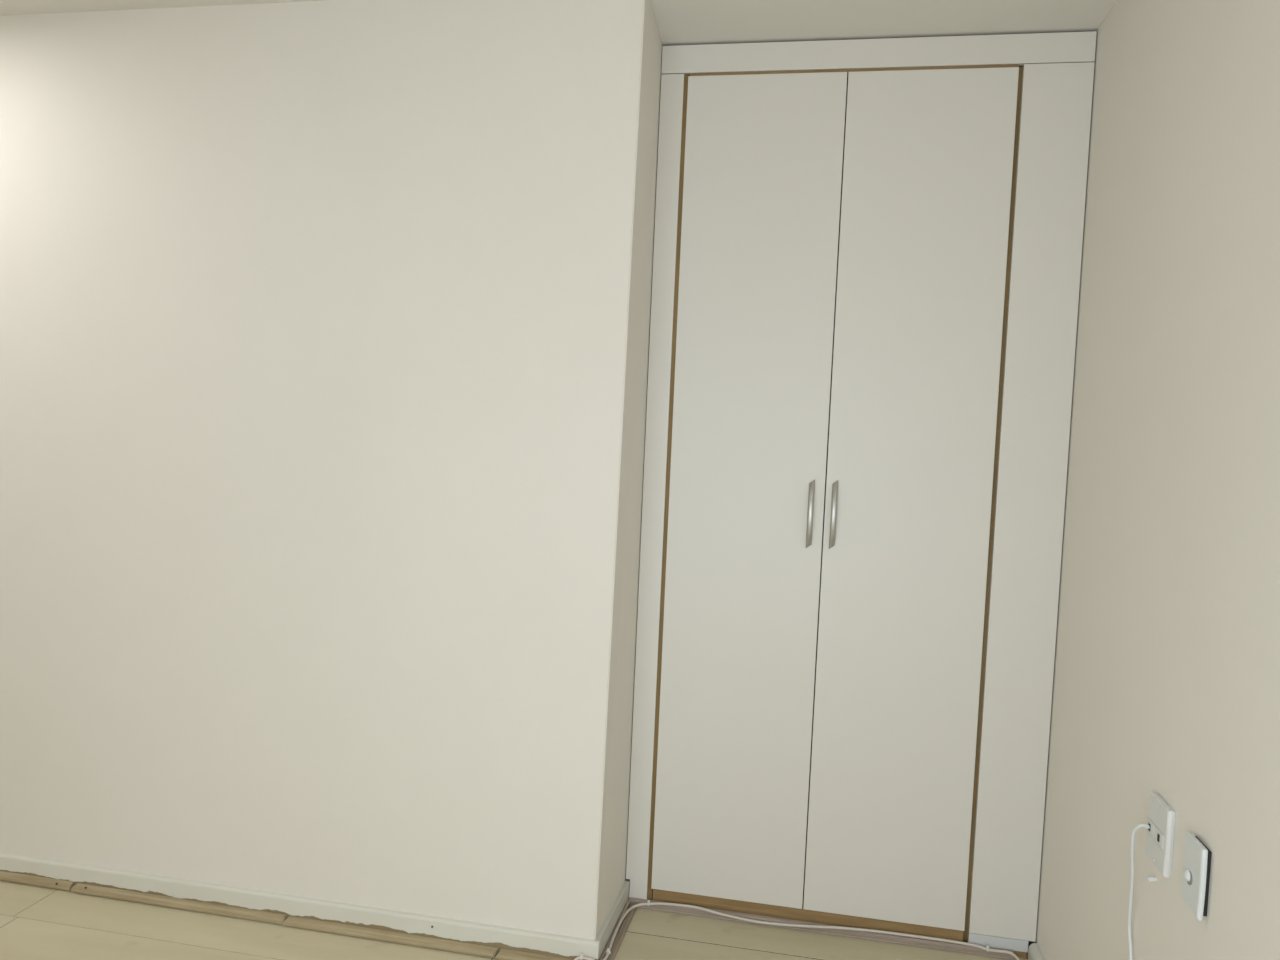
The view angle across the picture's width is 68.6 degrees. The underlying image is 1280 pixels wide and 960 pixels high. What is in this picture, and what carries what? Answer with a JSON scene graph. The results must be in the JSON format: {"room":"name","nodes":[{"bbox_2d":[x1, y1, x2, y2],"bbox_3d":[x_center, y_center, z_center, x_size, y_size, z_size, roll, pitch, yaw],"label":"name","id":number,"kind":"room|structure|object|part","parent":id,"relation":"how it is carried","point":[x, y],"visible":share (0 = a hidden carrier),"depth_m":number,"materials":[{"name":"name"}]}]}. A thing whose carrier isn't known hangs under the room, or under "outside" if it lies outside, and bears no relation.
{"room":"bedroom","nodes":[
{"label":"bedroom","id":0,"kind":"room"},
{"bbox_2d":[0,0,662,939],"bbox_3d":[-1.381,-0.068,3.078,2.916,2.458,0.955,3,3,11],"label":"wall","id":1,"kind":"structure","parent":0,"point":[324,326],"depth_m":2.49,"materials":[{"name":"paint"}]},
{"bbox_2d":[0,871,573,959],"bbox_3d":[-1.536,1.159,2.646,2.909,0.020,0.026,3,3,11],"label":"trim","id":2,"kind":"structure","parent":1,"relation":"attached to","point":[231,911],"depth_m":2.54,"materials":[{"name":"brown wood"}]},
{"bbox_2d":[0,852,599,959],"bbox_3d":[-1.530,1.136,2.664,2.904,0.069,0.014,3,3,11],"label":"baseboard","id":3,"kind":"structure","parent":1,"relation":"attached to","point":[515,939],"depth_m":2.54,"materials":[{"name":"paint"}]},
{"bbox_2d":[596,881,628,959],"bbox_3d":[-0.075,1.205,2.565,0.013,0.069,0.335,3,3,12],"label":"baseboard","id":4,"kind":"structure","parent":1,"relation":"attached to","point":[620,902],"depth_m":2.55,"materials":[{"name":"paint"}]},
{"bbox_2d":[600,900,636,959],"bbox_3d":[-0.057,1.231,2.549,0.028,0.021,0.333,3,3,12],"label":"trim","id":5,"kind":"structure","parent":1,"relation":"attached to","point":[626,921],"depth_m":2.55,"materials":[{"name":"brown wood"}]},
{"bbox_2d":[629,897,1013,959],"bbox_3d":[0.486,1.250,2.624,1.057,0.020,0.012,3,3,11],"label":"trim","id":6,"kind":"structure","parent":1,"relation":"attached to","point":[919,942],"depth_m":2.61,"materials":[{"name":"brown wood"}]},
{"bbox_2d":[0,875,1027,959],"bbox_3d":[-1.160,1.270,1.627,4.230,0.060,3.910,3,3,11],"label":"floor","id":7,"kind":"structure","parent":0,"point":[37,923],"depth_m":2.50,"materials":[{"name":"laminate"}]},
{"bbox_2d":[626,31,1096,958],"bbox_3d":[0.614,0.031,2.840,1.125,2.444,0.619,3,3,11],"label":"wardrobe","id":8,"kind":"object","parent":7,"relation":"on","point":[867,256],"visible":1,"depth_m":2.56,"materials":[{"name":"white laminate"}]},
{"bbox_3d":[0.041,0.054,2.674,0.064,2.365,0.018,3,3,11],"label":"filler panel","id":9,"kind":"part","parent":8,"relation":"part of","materials":[{"name":"white laminate"}]},
{"bbox_3d":[0.296,0.043,2.624,0.431,2.304,0.017,3,3,11],"label":"door","id":10,"kind":"part","parent":8,"relation":"part of","materials":[{"name":"white laminate"}]},
{"bbox_3d":[0.462,1.231,2.660,0.859,0.054,0.041,3,3,11],"label":"rail","id":11,"kind":"part","parent":8,"relation":"part of","materials":[{"name":"wood"}]},
{"bbox_3d":[0.466,0.094,2.570,0.016,0.192,0.028,3,3,11],"label":"handle","id":12,"kind":"part","parent":8,"relation":"part of","materials":[{"name":"silver metal"}]},
{"bbox_3d":[0.528,0.095,2.558,0.016,0.192,0.028,3,3,11],"label":"handle","id":13,"kind":"part","parent":8,"relation":"part of","materials":[{"name":"silver metal"}]},
{"bbox_3d":[0.565,-1.100,2.541,0.863,0.008,0.040,3,3,11],"label":"frame rail","id":14,"kind":"part","parent":8,"relation":"part of","materials":[{"name":"wood"}]},
{"bbox_3d":[0.615,-1.139,2.513,1.125,0.075,0.018,3,3,11],"label":"panel","id":15,"kind":"part","parent":8,"relation":"part of","materials":[{"name":"white laminate"}]},
{"bbox_3d":[0.722,0.066,2.543,0.433,2.304,0.017,3,3,11],"label":"door","id":16,"kind":"part","parent":8,"relation":"part of","materials":[{"name":"white laminate"}]},
{"bbox_3d":[0.970,1.251,2.548,0.153,0.031,0.017,3,3,11],"label":"kick panel","id":17,"kind":"part","parent":8,"relation":"part of","materials":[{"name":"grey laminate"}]},
{"bbox_3d":[1.030,0.081,2.486,0.170,2.314,0.018,3,3,11],"label":"filler panel","id":18,"kind":"part","parent":8,"relation":"part of","materials":[{"name":"white laminate"}]},
{"bbox_2d":[574,823,1149,959],"bbox_3d":[0.411,0.929,2.224,1.201,0.698,0.785,3,3,11],"label":"cable","id":19,"kind":"object","parent":7,"relation":"on","point":[1138,826],"visible":1,"depth_m":2.56,"materials":[{"name":"white plastic"}]},
{"bbox_2d":[0,0,1116,45],"bbox_3d":[-1.049,-1.254,1.498,4.230,0.100,3.910,3,3,11],"label":"ceiling","id":20,"kind":"structure","parent":0,"point":[679,22],"depth_m":2.41,"materials":[{"name":"paint"}]},
{"bbox_2d":[1146,877,1156,881],"bbox_3d":[0.931,0.727,1.709,0.015,0.009,0.008,3,3,1],"label":"plug","id":21,"kind":"object","parent":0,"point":[1149,879],"visible":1,"depth_m":1.71,"materials":[{"name":"white plastic"}]},
{"bbox_2d":[1030,0,1279,959],"bbox_3d":[0.922,0.131,1.180,0.100,2.458,3.910,3,3,11],"label":"wall","id":22,"kind":"structure","parent":0,"point":[1166,677],"depth_m":1.73,"materials":[{"name":"paint"}]},
{"bbox_2d":[1028,943,1043,959],"bbox_3d":[0.771,1.329,1.049,0.020,0.051,2.996,3,3,11],"label":"trim","id":23,"kind":"structure","parent":22,"relation":"attached to","point":[1034,953],"depth_m":2.48,"materials":[{"name":"paint"}]},
{"bbox_2d":[1145,791,1174,877],"bbox_3d":[0.932,0.634,1.685,0.014,0.121,0.102,3,3,11],"label":"socket plate","id":24,"kind":"object","parent":22,"relation":"attached to","point":[1161,817],"visible":1,"depth_m":1.67,"materials":[{"name":"white plastic"}]},
{"bbox_2d":[1181,831,1211,920],"bbox_3d":[0.896,0.638,1.519,0.022,0.117,0.078,3,3,11],"label":"outlet plate","id":25,"kind":"object","parent":22,"relation":"attached to","point":[1197,857],"visible":1,"depth_m":1.50,"materials":[{"name":"white plastic"}]},
{"bbox_2d":[1184,869,1189,881],"bbox_3d":[0.893,0.644,1.529,0.012,0.020,0.020,3,3,11],"label":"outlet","id":26,"kind":"object","parent":25,"relation":"attached to","point":[1186,871],"depth_m":1.53,"materials":[{"name":"white plastic"}]}
]}

